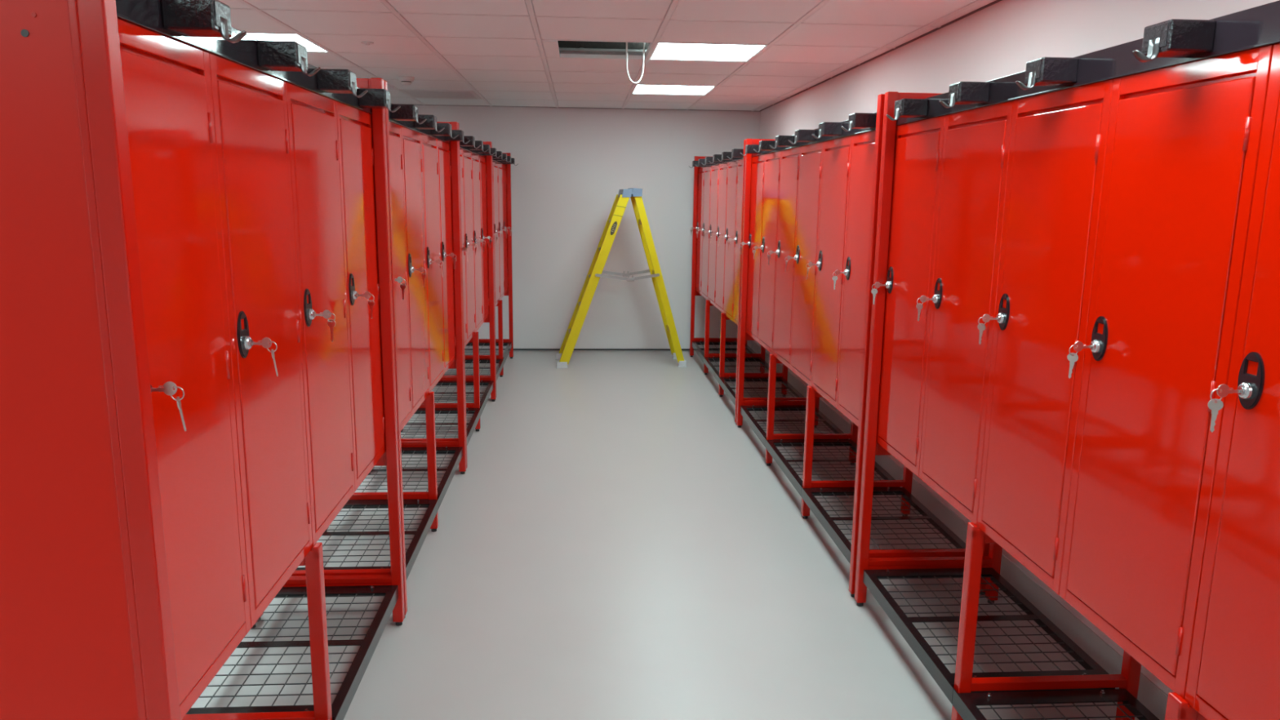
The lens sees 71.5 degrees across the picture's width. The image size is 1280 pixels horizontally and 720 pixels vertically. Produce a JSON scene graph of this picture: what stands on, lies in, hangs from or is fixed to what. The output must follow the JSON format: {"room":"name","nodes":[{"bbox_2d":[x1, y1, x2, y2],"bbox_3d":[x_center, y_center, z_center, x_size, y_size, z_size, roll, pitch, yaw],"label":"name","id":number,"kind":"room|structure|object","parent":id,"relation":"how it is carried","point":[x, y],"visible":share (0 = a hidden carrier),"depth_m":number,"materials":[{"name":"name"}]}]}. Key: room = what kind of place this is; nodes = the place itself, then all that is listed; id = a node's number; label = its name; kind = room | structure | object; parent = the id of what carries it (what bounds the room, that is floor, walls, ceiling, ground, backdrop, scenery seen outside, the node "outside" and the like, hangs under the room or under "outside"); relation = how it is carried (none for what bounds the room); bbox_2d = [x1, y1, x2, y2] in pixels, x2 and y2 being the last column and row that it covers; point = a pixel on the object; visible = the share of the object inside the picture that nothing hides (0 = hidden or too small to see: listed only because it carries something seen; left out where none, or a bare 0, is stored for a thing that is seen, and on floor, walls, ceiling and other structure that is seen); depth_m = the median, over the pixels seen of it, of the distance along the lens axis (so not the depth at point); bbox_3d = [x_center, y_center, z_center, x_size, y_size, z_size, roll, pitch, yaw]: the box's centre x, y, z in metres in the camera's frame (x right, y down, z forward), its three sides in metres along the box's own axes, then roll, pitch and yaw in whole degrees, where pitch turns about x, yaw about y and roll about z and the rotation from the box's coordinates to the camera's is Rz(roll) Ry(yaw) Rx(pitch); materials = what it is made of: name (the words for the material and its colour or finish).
{"room":"changing room","nodes":[
{"label":"changing room","id":0,"kind":"room"},
{"bbox_2d":[415,105,759,351],"bbox_3d":[-1.447,-1.397,8.294,5.310,2.850,0.100,0,11,-4],"label":"wall","id":1,"kind":"structure","parent":0,"point":[573,163],"depth_m":8.31,"materials":[{"name":"white paint"}]},
{"bbox_2d":[502,348,737,350],"bbox_3d":[-1.462,-0.100,8.480,5.106,0.016,0.008,0,11,-4],"label":"baseboard","id":2,"kind":"structure","parent":1,"relation":"attached to","point":[503,348],"depth_m":8.55,"materials":[{"name":"grey"}]},
{"bbox_2d":[218,0,995,110],"bbox_3d":[-1.072,-1.300,2.643,5.081,0.019,10.972,0,11,-4],"label":"ceiling","id":3,"kind":"structure","parent":0,"point":[889,12],"depth_m":4.47,"materials":[{"name":"tile"}]},
{"bbox_2d":[246,33,328,52],"bbox_3d":[-2.035,-1.713,4.745,0.584,0.031,0.584,0,11,-4],"label":"ceiling light","id":4,"kind":"object","parent":3,"relation":"attached to","point":[310,46],"visible":0.16,"depth_m":4.66,"materials":[{"name":"white plastic"}]},
{"bbox_2d":[360,41,373,44],"bbox_3d":[-1.445,-1.678,4.708,0.064,0.015,0.064,0,11,-4],"label":"ceiling sensor","id":5,"kind":"object","parent":3,"relation":"attached to","point":[362,42],"visible":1,"depth_m":4.69,"materials":[{"name":"white plastic"}]},
{"bbox_2d":[397,75,414,84],"bbox_3d":[-1.608,-1.921,6.110,0.110,0.054,0.110,0,11,-4],"label":"smoke detector","id":6,"kind":"object","parent":3,"relation":"attached to","point":[405,80],"visible":1,"depth_m":6.08,"materials":[{"name":"white plastic"}]},
{"bbox_2d":[399,89,481,99],"bbox_3d":[-1.593,-2.135,7.143,0.570,0.007,0.570,0,11,-4],"label":"ceiling vent","id":7,"kind":"object","parent":3,"relation":"in","point":[435,94],"visible":1,"depth_m":7.11,"materials":[{"name":"white plastic"}]},
{"bbox_2d":[230,0,984,111],"bbox_3d":[-1.073,-1.312,2.658,5.086,0.032,11.036,0,11,-4],"label":"ceiling grid","id":8,"kind":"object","parent":3,"relation":"attached to","point":[673,3],"depth_m":4.67,"materials":[{"name":"white metal"}]},
{"bbox_2d":[559,47,646,55],"bbox_3d":[-0.274,-1.829,5.184,0.660,0.099,0.132,0,11,-4],"label":"cable tray","id":9,"kind":"object","parent":8,"relation":"on","point":[580,50],"visible":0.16,"depth_m":5.16,"materials":[{"name":"silver metal"}]},
{"bbox_2d":[557,40,649,49],"bbox_3d":[-0.294,-1.888,5.184,0.700,0.165,0.020,0,11,-4],"label":"insulation","id":10,"kind":"object","parent":9,"relation":"on","point":[565,44],"visible":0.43,"depth_m":5.19,"materials":[{"name":"grey"}]},
{"bbox_2d":[626,42,644,84],"bbox_3d":[0.010,-1.705,4.953,0.063,0.335,0.271,6,12,26],"label":"cable","id":11,"kind":"object","parent":8,"relation":"hanging from","point":[639,80],"visible":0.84,"depth_m":4.90,"materials":[{"name":"white plastic"}]},
{"bbox_2d":[631,84,715,94],"bbox_3d":[0.242,-2.042,6.670,0.584,0.031,0.584,0,11,-4],"label":"ceiling light","id":12,"kind":"object","parent":3,"relation":"in","point":[639,89],"visible":0.57,"depth_m":6.70,"materials":[{"name":"white plastic"}]},
{"bbox_2d":[648,43,766,61],"bbox_3d":[0.359,-1.712,4.904,0.584,0.031,0.584,0,11,-4],"label":"recessed light","id":13,"kind":"object","parent":3,"relation":"in","point":[677,51],"visible":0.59,"depth_m":4.92,"materials":[{"name":"white plastic"}]},
{"bbox_2d":[191,351,1138,719],"bbox_3d":[-1.102,0.975,3.084,5.110,0.100,11.036,0,11,-4],"label":"floor","id":14,"kind":"structure","parent":0,"point":[611,543],"depth_m":3.40,"materials":[{"name":"grey plastic"}]},
{"bbox_2d":[0,0,404,719],"bbox_3d":[-1.026,0.175,2.108,0.535,1.833,1.690,0,11,-4],"label":"stand","id":15,"kind":"object","parent":14,"relation":"on","point":[86,632],"visible":0.6,"depth_m":1.25,"materials":[{"name":"red paint"}]},
{"bbox_2d":[117,17,250,719],"bbox_3d":[-0.969,0.034,1.452,0.470,1.097,0.413,0,11,-4],"label":"locker","id":16,"kind":"object","parent":15,"relation":"on","point":[167,84],"visible":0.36,"depth_m":1.48,"materials":[{"name":"red metal"}]},
{"bbox_2d":[151,381,186,431],"bbox_3d":[-0.703,0.070,1.324,0.048,0.078,0.021,-1,11,-11],"label":"key","id":17,"kind":"object","parent":16,"relation":"attached to","point":[167,389],"visible":0.99,"depth_m":1.32,"materials":[{"name":"silver metal"}]},
{"bbox_2d":[115,0,400,114],"bbox_3d":[-0.744,-0.648,1.973,0.146,0.067,1.658,0,11,-4],"label":"hook rail","id":18,"kind":"object","parent":15,"relation":"attached to","point":[205,25],"visible":0.96,"depth_m":1.70,"materials":[{"name":"black metal"}]},
{"bbox_2d":[208,53,312,627],"bbox_3d":[-0.996,-0.042,1.859,0.470,1.097,0.413,0,11,-4],"label":"locker","id":19,"kind":"object","parent":15,"relation":"on","point":[250,106],"visible":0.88,"depth_m":1.83,"materials":[{"name":"red metal"}]},
{"bbox_2d":[252,337,278,376],"bbox_3d":[-0.730,-0.005,1.729,0.048,0.078,0.021,0,11,-6],"label":"key","id":20,"kind":"object","parent":19,"relation":"attached to","point":[265,344],"visible":1,"depth_m":1.72,"materials":[{"name":"silver metal"}]},
{"bbox_2d":[186,585,398,719],"bbox_3d":[-1.047,0.867,2.649,0.482,0.057,0.807,0,11,-4],"label":"wire shelf","id":21,"kind":"object","parent":15,"relation":"attached to","point":[343,700],"visible":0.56,"depth_m":2.64,"materials":[{"name":"black metal"}]},
{"bbox_2d":[285,81,355,546],"bbox_3d":[-1.022,-0.118,2.266,0.470,1.097,0.413,0,11,-4],"label":"locker","id":22,"kind":"object","parent":15,"relation":"on","point":[312,117],"visible":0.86,"depth_m":2.24,"materials":[{"name":"red metal"}]},
{"bbox_2d":[315,310,335,342],"bbox_3d":[-0.757,-0.082,2.139,0.049,0.079,0.009,0,11,-6],"label":"key","id":23,"kind":"object","parent":22,"relation":"attached to","point":[331,323],"visible":1,"depth_m":2.14,"materials":[{"name":"silver metal"}]},
{"bbox_2d":[336,101,386,491],"bbox_3d":[-1.050,-0.194,2.673,0.470,1.097,0.413,0,11,-4],"label":"locker","id":24,"kind":"object","parent":15,"relation":"on","point":[354,126],"visible":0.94,"depth_m":2.65,"materials":[{"name":"red metal"}]},
{"bbox_2d":[357,291,374,318],"bbox_3d":[-0.783,-0.157,2.543,0.049,0.079,0.009,1,11,2],"label":"key","id":25,"kind":"object","parent":24,"relation":"attached to","point":[371,304],"visible":1,"depth_m":2.54,"materials":[{"name":"silver metal"}]},
{"bbox_2d":[257,80,466,622],"bbox_3d":[-1.137,-0.138,3.781,0.535,1.833,1.690,0,11,-4],"label":"stand","id":26,"kind":"object","parent":14,"relation":"on","point":[430,443],"visible":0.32,"depth_m":3.91,"materials":[{"name":"red paint"}]},
{"bbox_2d":[296,497,439,579],"bbox_3d":[-1.106,0.702,3.535,0.482,0.057,0.792,0,11,-4],"label":"wire shelf","id":27,"kind":"object","parent":26,"relation":"attached to","point":[433,505],"visible":0.42,"depth_m":3.56,"materials":[{"name":"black metal"}]},
{"bbox_2d":[388,120,411,431],"bbox_3d":[-1.079,-0.278,3.124,0.470,1.097,0.413,0,11,-4],"label":"locker","id":28,"kind":"object","parent":26,"relation":"on","point":[395,131],"visible":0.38,"depth_m":3.22,"materials":[{"name":"red metal"}]},
{"bbox_2d":[395,276,405,299],"bbox_3d":[-0.814,-0.242,2.998,0.049,0.079,0.009,-1,11,-8],"label":"key","id":29,"kind":"object","parent":28,"relation":"attached to","point":[398,279],"visible":0.97,"depth_m":3.00,"materials":[{"name":"silver metal"}]},
{"bbox_2d":[348,446,462,506],"bbox_3d":[-1.158,0.555,4.321,0.482,0.057,0.807,0,11,-4],"label":"wire shelf","id":30,"kind":"object","parent":26,"relation":"attached to","point":[457,451],"visible":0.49,"depth_m":4.35,"materials":[{"name":"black metal"}]},
{"bbox_2d":[400,125,429,417],"bbox_3d":[-1.107,-0.354,3.531,0.470,1.097,0.413,0,11,-4],"label":"locker","id":31,"kind":"object","parent":26,"relation":"on","point":[411,149],"visible":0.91,"depth_m":3.52,"materials":[{"name":"red metal"}]},
{"bbox_2d":[414,266,426,287],"bbox_3d":[-0.840,-0.317,3.399,0.049,0.079,0.009,2,11,7],"label":"key","id":32,"kind":"object","parent":31,"relation":"attached to","point":[421,269],"visible":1,"depth_m":3.39,"materials":[{"name":"silver metal"}]},
{"bbox_2d":[388,102,470,144],"bbox_3d":[-0.855,-0.961,3.646,0.146,0.067,1.658,0,11,-4],"label":"hook rail","id":33,"kind":"object","parent":26,"relation":"attached to","point":[406,116],"visible":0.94,"depth_m":3.47,"materials":[{"name":"black metal"}]},
{"bbox_2d":[421,133,444,393],"bbox_3d":[-1.133,-0.431,3.938,0.470,1.097,0.413,0,11,-4],"label":"locker","id":34,"kind":"object","parent":26,"relation":"on","point":[428,144],"visible":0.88,"depth_m":3.93,"materials":[{"name":"red metal"}]},
{"bbox_2d":[431,258,443,277],"bbox_3d":[-0.868,-0.394,3.807,0.048,0.078,0.021,0,11,-2],"label":"key","id":35,"kind":"object","parent":34,"relation":"attached to","point":[438,261],"visible":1,"depth_m":3.80,"materials":[{"name":"silver metal"}]},
{"bbox_2d":[437,139,456,373],"bbox_3d":[-1.161,-0.507,4.345,0.470,1.097,0.413,0,11,-4],"label":"locker","id":36,"kind":"object","parent":26,"relation":"on","point":[443,148],"visible":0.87,"depth_m":4.31,"materials":[{"name":"red metal"}]},
{"bbox_2d":[446,253,456,269],"bbox_3d":[-0.894,-0.469,4.213,0.049,0.079,0.009,2,11,6],"label":"key","id":37,"kind":"object","parent":36,"relation":"attached to","point":[451,254],"visible":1,"depth_m":4.21,"materials":[{"name":"silver metal"}]},
{"bbox_2d":[372,122,496,469],"bbox_3d":[-1.248,-0.451,5.453,0.535,1.833,1.690,0,11,-4],"label":"stand","id":38,"kind":"object","parent":14,"relation":"on","point":[476,378],"visible":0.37,"depth_m":6.15,"materials":[{"name":"red paint"}]},
{"bbox_2d":[400,407,481,445],"bbox_3d":[-1.217,0.389,5.208,0.482,0.057,0.792,0,11,-4],"label":"wire shelf","id":39,"kind":"object","parent":38,"relation":"attached to","point":[477,412],"visible":0.36,"depth_m":5.26,"materials":[{"name":"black metal"}]},
{"bbox_2d":[459,147,466,346],"bbox_3d":[-1.190,-0.591,4.796,0.470,1.097,0.413,0,11,-4],"label":"locker","id":40,"kind":"object","parent":38,"relation":"on","point":[460,149],"visible":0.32,"depth_m":4.94,"materials":[{"name":"red metal"}]},
{"bbox_2d":[434,379,493,413],"bbox_3d":[-1.269,0.242,5.994,0.482,0.057,0.807,0,11,-4],"label":"wire shelf","id":41,"kind":"object","parent":38,"relation":"attached to","point":[490,384],"visible":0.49,"depth_m":6.06,"materials":[{"name":"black metal"}]},
{"bbox_2d":[462,148,475,343],"bbox_3d":[-1.217,-0.667,5.203,0.470,1.097,0.413,0,11,-4],"label":"locker","id":42,"kind":"object","parent":38,"relation":"on","point":[467,156],"visible":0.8,"depth_m":5.19,"materials":[{"name":"red metal"}]},
{"bbox_2d":[469,242,477,256],"bbox_3d":[-0.951,-0.630,5.073,0.047,0.078,0.016,3,11,13],"label":"key","id":43,"kind":"object","parent":42,"relation":"attached to","point":[473,244],"visible":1,"depth_m":5.07,"materials":[{"name":"silver metal"}]},
{"bbox_2d":[471,152,482,333],"bbox_3d":[-1.244,-0.743,5.611,0.470,1.097,0.413,0,11,-4],"label":"locker","id":44,"kind":"object","parent":38,"relation":"on","point":[475,157],"visible":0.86,"depth_m":5.60,"materials":[{"name":"red metal"}]},
{"bbox_2d":[477,239,485,252],"bbox_3d":[-0.978,-0.707,5.482,0.049,0.079,0.009,0,11,-3],"label":"key","id":45,"kind":"object","parent":44,"relation":"attached to","point":[481,241],"visible":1,"depth_m":5.48,"materials":[{"name":"silver metal"}]},
{"bbox_2d":[459,135,501,157],"bbox_3d":[-0.966,-1.274,5.318,0.146,0.067,1.658,0,11,-4],"label":"hook rail","id":46,"kind":"object","parent":38,"relation":"attached to","point":[477,147],"visible":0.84,"depth_m":5.14,"materials":[{"name":"black metal"}]},
{"bbox_2d":[479,155,488,323],"bbox_3d":[-1.271,-0.819,6.018,0.470,1.097,0.413,0,11,-4],"label":"locker","id":47,"kind":"object","parent":38,"relation":"on","point":[482,166],"visible":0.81,"depth_m":6.02,"materials":[{"name":"red metal"}]},
{"bbox_2d":[443,142,513,391],"bbox_3d":[-1.359,-0.763,7.126,0.535,1.833,1.690,0,11,-4],"label":"stand","id":48,"kind":"object","parent":14,"relation":"on","point":[509,292],"visible":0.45,"depth_m":7.84,"materials":[{"name":"red paint"}]},
{"bbox_2d":[445,358,504,380],"bbox_3d":[-1.328,0.076,6.880,0.482,0.057,0.792,0,11,-4],"label":"wire shelf","id":49,"kind":"object","parent":48,"relation":"attached to","point":[500,362],"visible":0.27,"depth_m":7.03,"materials":[{"name":"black metal"}]},
{"bbox_2d":[464,342,511,362],"bbox_3d":[-1.380,-0.070,7.666,0.482,0.057,0.807,0,11,-4],"label":"wire shelf","id":50,"kind":"object","parent":48,"relation":"attached to","point":[508,344],"visible":0.41,"depth_m":7.77,"materials":[{"name":"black metal"}]},
{"bbox_2d":[492,160,500,306],"bbox_3d":[-1.328,-0.980,6.876,0.470,1.097,0.413,0,11,-4],"label":"locker","id":51,"kind":"object","parent":48,"relation":"on","point":[495,164],"visible":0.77,"depth_m":6.85,"materials":[{"name":"red metal"}]},
{"bbox_2d":[497,162,504,300],"bbox_3d":[-1.355,-1.056,7.283,0.470,1.097,0.413,0,11,-4],"label":"locker","id":52,"kind":"object","parent":48,"relation":"on","point":[500,165],"visible":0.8,"depth_m":7.25,"materials":[{"name":"red metal"}]},
{"bbox_2d":[492,151,517,165],"bbox_3d":[-1.077,-1.586,6.991,0.146,0.067,1.658,0,11,-4],"label":"hook rail","id":53,"kind":"object","parent":48,"relation":"attached to","point":[504,159],"visible":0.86,"depth_m":6.82,"materials":[{"name":"black"}]},
{"bbox_2d":[502,164,508,294],"bbox_3d":[-1.382,-1.132,7.690,0.470,1.097,0.413,0,11,-4],"label":"locker","id":54,"kind":"object","parent":48,"relation":"on","point":[504,166],"visible":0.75,"depth_m":7.66,"materials":[{"name":"red metal"}]},
{"bbox_2d":[555,187,687,368],"bbox_3d":[-0.169,-0.730,7.823,1.151,1.541,0.462,0,11,-6],"label":"step ladder","id":55,"kind":"object","parent":14,"relation":"on","point":[596,269],"visible":1,"depth_m":7.66,"materials":[{"name":"yellow metal"}]},
{"bbox_2d":[689,139,806,424],"bbox_3d":[0.825,-0.702,6.944,0.535,1.833,2.520,0,11,-4],"label":"stand","id":56,"kind":"object","parent":14,"relation":"on","point":[722,339],"visible":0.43,"depth_m":6.70,"materials":[{"name":"red paint"}]},
{"bbox_2d":[695,167,704,294],"bbox_3d":[0.746,-1.147,7.913,0.470,1.097,0.413,0,11,-4],"label":"locker","id":57,"kind":"object","parent":56,"relation":"on","point":[700,171],"visible":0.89,"depth_m":7.87,"materials":[{"name":"red metal"}]},
{"bbox_2d":[701,165,711,299],"bbox_3d":[0.773,-1.071,7.506,0.470,1.097,0.413,0,11,-4],"label":"locker","id":58,"kind":"object","parent":56,"relation":"on","point":[707,187],"visible":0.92,"depth_m":7.46,"materials":[{"name":"red metal"}]},
{"bbox_2d":[707,164,719,306],"bbox_3d":[0.800,-0.995,7.099,0.470,1.097,0.413,0,11,-4],"label":"locker","id":59,"kind":"object","parent":56,"relation":"on","point":[715,168],"visible":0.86,"depth_m":7.05,"materials":[{"name":"red metal"}]},
{"bbox_2d":[689,148,743,168],"bbox_3d":[0.563,-1.525,6.772,0.146,0.067,2.488,0,11,-4],"label":"hook rail","id":60,"kind":"object","parent":56,"relation":"attached to","point":[726,157],"visible":0.92,"depth_m":6.49,"materials":[{"name":"black metal"}]},
{"bbox_2d":[715,162,728,313],"bbox_3d":[0.827,-0.919,6.692,0.470,1.097,0.413,0,11,-4],"label":"locker","id":61,"kind":"object","parent":56,"relation":"on","point":[723,167],"visible":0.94,"depth_m":6.64,"materials":[{"name":"red metal"}]},
{"bbox_2d":[691,340,755,360],"bbox_3d":[0.747,-0.084,7.882,0.482,0.057,0.792,0,11,-4],"label":"wire shelf","id":62,"kind":"object","parent":56,"relation":"attached to","point":[695,344],"visible":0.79,"depth_m":7.92,"materials":[{"name":"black metal"}]},
{"bbox_2d":[724,160,737,321],"bbox_3d":[0.854,-0.843,6.285,0.470,1.097,0.413,0,11,-4],"label":"locker","id":63,"kind":"object","parent":56,"relation":"on","point":[732,179],"visible":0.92,"depth_m":6.24,"materials":[{"name":"red metal"}]},
{"bbox_2d":[733,159,742,325],"bbox_3d":[0.881,-0.766,5.878,0.470,1.097,0.413,0,11,-4],"label":"locker","id":64,"kind":"object","parent":56,"relation":"on","point":[737,239],"visible":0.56,"depth_m":5.96,"materials":[{"name":"red metal"}]},
{"bbox_2d":[702,355,777,382],"bbox_3d":[0.800,0.065,7.085,0.482,0.057,0.828,0,11,-4],"label":"wire shelf","id":65,"kind":"object","parent":56,"relation":"attached to","point":[707,361],"visible":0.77,"depth_m":7.20,"materials":[{"name":"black metal"}]},
{"bbox_2d":[718,376,804,404],"bbox_3d":[0.853,0.215,6.282,0.482,0.057,0.807,0,11,-4],"label":"wire shelf","id":66,"kind":"object","parent":56,"relation":"attached to","point":[722,381],"visible":0.69,"depth_m":6.37,"materials":[{"name":"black metal"}]},
{"bbox_2d":[736,93,989,597],"bbox_3d":[0.991,-0.233,4.434,0.535,1.833,2.520,0,11,-4],"label":"stand","id":67,"kind":"object","parent":14,"relation":"on","point":[856,435],"visible":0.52,"depth_m":4.10,"materials":[{"name":"red paint"}]},
{"bbox_2d":[746,154,765,342],"bbox_3d":[0.912,-0.678,5.404,0.470,1.097,0.413,0,11,-4],"label":"locker","id":68,"kind":"object","parent":67,"relation":"on","point":[757,170],"visible":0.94,"depth_m":5.37,"materials":[{"name":"red metal"}]},
{"bbox_2d":[739,241,746,253],"bbox_3d":[0.646,-0.697,5.540,0.048,0.078,0.017,1,11,4],"label":"key","id":69,"kind":"object","parent":68,"relation":"attached to","point":[742,242],"visible":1,"depth_m":5.54,"materials":[{"name":"silver metal"}]},
{"bbox_2d":[758,151,781,354],"bbox_3d":[0.940,-0.602,4.997,0.470,1.097,0.413,0,11,-4],"label":"locker","id":70,"kind":"object","parent":67,"relation":"on","point":[773,160],"visible":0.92,"depth_m":4.95,"materials":[{"name":"red metal"}]},
{"bbox_2d":[752,245,760,259],"bbox_3d":[0.673,-0.620,5.129,0.049,0.079,0.009,1,11,-1],"label":"key","id":71,"kind":"object","parent":70,"relation":"attached to","point":[755,246],"visible":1,"depth_m":5.13,"materials":[{"name":"silver metal"}]},
{"bbox_2d":[773,146,800,369],"bbox_3d":[0.967,-0.526,4.590,0.470,1.097,0.413,0,11,-4],"label":"locker","id":72,"kind":"object","parent":67,"relation":"on","point":[790,158],"visible":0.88,"depth_m":4.55,"materials":[{"name":"red metal"}]},
{"bbox_2d":[767,249,776,264],"bbox_3d":[0.700,-0.544,4.722,0.047,0.078,0.016,2,11,7],"label":"key","id":73,"kind":"object","parent":72,"relation":"attached to","point":[771,251],"visible":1,"depth_m":4.72,"materials":[{"name":"silver metal"}]},
{"bbox_2d":[739,404,844,446],"bbox_3d":[0.913,0.385,5.373,0.482,0.057,0.792,0,11,-4],"label":"wire shelf","id":74,"kind":"object","parent":67,"relation":"attached to","point":[744,411],"visible":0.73,"depth_m":5.42,"materials":[{"name":"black metal"}]},
{"bbox_2d":[791,142,823,386],"bbox_3d":[0.994,-0.450,4.183,0.470,1.097,0.413,0,11,-4],"label":"locker","id":75,"kind":"object","parent":67,"relation":"on","point":[811,155],"visible":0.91,"depth_m":4.16,"materials":[{"name":"red metal"}]},
{"bbox_2d":[785,255,794,271],"bbox_3d":[0.727,-0.469,4.317,0.048,0.078,0.021,0,11,-3],"label":"key","id":76,"kind":"object","parent":75,"relation":"attached to","point":[788,257],"visible":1,"depth_m":4.31,"materials":[{"name":"silver metal"}]},
{"bbox_2d":[740,111,876,156],"bbox_3d":[0.729,-1.056,4.263,0.146,0.067,2.488,0,11,-4],"label":"hook rail","id":77,"kind":"object","parent":67,"relation":"attached to","point":[857,122],"visible":0.95,"depth_m":3.80,"materials":[{"name":"black metal"}]},
{"bbox_2d":[811,135,852,408],"bbox_3d":[1.020,-0.373,3.776,0.470,1.097,0.413,0,11,-4],"label":"locker","id":78,"kind":"object","parent":67,"relation":"on","point":[837,154],"visible":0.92,"depth_m":3.74,"materials":[{"name":"red metal"}]},
{"bbox_2d":[805,262,816,279],"bbox_3d":[0.754,-0.393,3.911,0.048,0.078,0.021,0,11,-2],"label":"key","id":79,"kind":"object","parent":78,"relation":"attached to","point":[810,264],"visible":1,"depth_m":3.90,"materials":[{"name":"silver metal"}]},
{"bbox_2d":[764,438,900,495],"bbox_3d":[0.966,0.534,4.576,0.482,0.057,0.828,0,11,-4],"label":"wire shelf","id":80,"kind":"object","parent":67,"relation":"attached to","point":[771,446],"visible":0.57,"depth_m":4.62,"materials":[{"name":"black metal"}]},
{"bbox_2d":[837,130,875,426],"bbox_3d":[1.048,-0.297,3.369,0.470,1.097,0.413,0,11,-4],"label":"locker","id":81,"kind":"object","parent":67,"relation":"on","point":[863,146],"visible":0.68,"depth_m":3.40,"materials":[{"name":"red metal"}]},
{"bbox_2d":[832,270,844,289],"bbox_3d":[0.781,-0.316,3.499,0.049,0.079,0.009,0,11,-6],"label":"key","id":82,"kind":"object","parent":81,"relation":"attached to","point":[834,277],"visible":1,"depth_m":3.50,"materials":[{"name":"silver metal"}]},
{"bbox_2d":[800,486,965,563],"bbox_3d":[1.020,0.684,3.772,0.482,0.057,0.807,0,11,-4],"label":"wire shelf","id":83,"kind":"object","parent":67,"relation":"attached to","point":[807,495],"visible":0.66,"depth_m":3.79,"materials":[{"name":"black metal"}]},
{"bbox_2d":[854,91,1206,719],"bbox_3d":[1.157,0.236,1.925,0.535,1.833,2.520,0,11,-4],"label":"stand","id":84,"kind":"object","parent":14,"relation":"on","point":[1177,708],"visible":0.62,"depth_m":2.98,"materials":[{"name":"red paint"}]},
{"bbox_2d":[875,115,945,477],"bbox_3d":[1.079,-0.209,2.895,0.470,1.097,0.413,0,11,-4],"label":"locker","id":85,"kind":"object","parent":84,"relation":"on","point":[918,145],"visible":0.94,"depth_m":2.85,"materials":[{"name":"red metal"}]},
{"bbox_2d":[871,281,884,304],"bbox_3d":[0.812,-0.227,3.027,0.049,0.079,0.009,0,11,-1],"label":"key","id":86,"kind":"object","parent":85,"relation":"attached to","point":[874,291],"visible":1,"depth_m":3.02,"materials":[{"name":"silver metal"}]},
{"bbox_2d":[919,100,1013,525],"bbox_3d":[1.106,-0.133,2.488,0.470,1.097,0.413,0,11,-4],"label":"locker","id":87,"kind":"object","parent":84,"relation":"on","point":[976,143],"visible":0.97,"depth_m":2.44,"materials":[{"name":"red metal"}]},
{"bbox_2d":[915,295,932,320],"bbox_3d":[0.840,-0.152,2.623,0.048,0.078,0.017,1,11,-1],"label":"key","id":88,"kind":"object","parent":87,"relation":"attached to","point":[919,306],"visible":1,"depth_m":2.62,"materials":[{"name":"silver metal"}]},
{"bbox_2d":[862,567,1115,703],"bbox_3d":[1.080,0.854,2.864,0.482,0.057,0.792,0,11,-4],"label":"wire shelf","id":89,"kind":"object","parent":84,"relation":"attached to","point":[944,679],"visible":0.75,"depth_m":2.84,"materials":[{"name":"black metal"}]},
{"bbox_2d":[977,79,1113,595],"bbox_3d":[1.133,-0.057,2.081,0.470,1.097,0.413,0,11,-4],"label":"locker","id":90,"kind":"object","parent":84,"relation":"on","point":[1058,142],"visible":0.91,"depth_m":2.03,"materials":[{"name":"red metal"}]},
{"bbox_2d":[977,314,997,344],"bbox_3d":[0.866,-0.076,2.214,0.047,0.078,0.016,3,11,12],"label":"key","id":91,"kind":"object","parent":90,"relation":"attached to","point":[981,327],"visible":1,"depth_m":2.21,"materials":[{"name":"silver metal"}]},
{"bbox_2d":[951,688,1159,719],"bbox_3d":[1.133,1.003,2.067,0.482,0.057,0.828,0,11,-4],"label":"wire shelf","id":92,"kind":"object","parent":84,"relation":"attached to","point":[966,704],"visible":1,"depth_m":2.41,"materials":[{"name":"black metal"}]},
{"bbox_2d":[885,0,1279,125],"bbox_3d":[0.896,-0.587,1.754,0.146,0.067,2.488,0,11,-4],"label":"hook rail","id":93,"kind":"object","parent":84,"relation":"attached to","point":[1173,42],"visible":0.99,"depth_m":1.73,"materials":[{"name":"black metal"}]},
{"bbox_2d":[1059,44,1273,699],"bbox_3d":[1.160,0.019,1.673,0.470,1.097,0.413,0,11,-4],"label":"locker","id":94,"kind":"object","parent":84,"relation":"on","point":[1184,140],"visible":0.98,"depth_m":1.61,"materials":[{"name":"red metal"}]},
{"bbox_2d":[1066,341,1091,378],"bbox_3d":[0.894,0.001,1.807,0.048,0.078,0.017,0,11,-5],"label":"key","id":95,"kind":"object","parent":94,"relation":"attached to","point":[1079,345],"visible":1,"depth_m":1.80,"materials":[{"name":"silver metal"}]},
{"bbox_2d":[1184,43,1279,719],"bbox_3d":[1.187,0.096,1.266,0.470,1.097,0.413,0,11,-4],"label":"locker","id":96,"kind":"object","parent":84,"relation":"on","point":[1233,673],"visible":0.99,"depth_m":1.39,"materials":[{"name":"red metal"}]},
{"bbox_2d":[1207,383,1239,432],"bbox_3d":[0.920,0.077,1.400,0.049,0.079,0.009,1,11,2],"label":"key","id":97,"kind":"object","parent":96,"relation":"attached to","point":[1215,405],"visible":1,"depth_m":1.40,"materials":[{"name":"silver metal"}]},
{"bbox_2d":[752,0,1279,695],"bbox_3d":[1.514,-0.376,3.005,0.100,2.850,11.036,0,11,-4],"label":"wall","id":98,"kind":"structure","parent":0,"point":[998,40],"depth_m":3.59,"materials":[{"name":"white paint"}]},
{"bbox_2d":[413,0,1001,111],"bbox_3d":[-1.073,-1.306,2.659,5.110,0.024,11.036,0,11,-4],"label":"trim","id":99,"kind":"structure","parent":98,"relation":"attached to","point":[996,1],"depth_m":5.25,"materials":[{"name":"grey"}]},
{"bbox_2d":[751,340,1168,719],"bbox_3d":[1.435,0.873,3.233,0.029,0.110,11.036,0,11,-4],"label":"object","id":100,"kind":"structure","parent":98,"relation":"attached to","point":[1150,695],"depth_m":3.24,"materials":[{"name":"grey plastic"}]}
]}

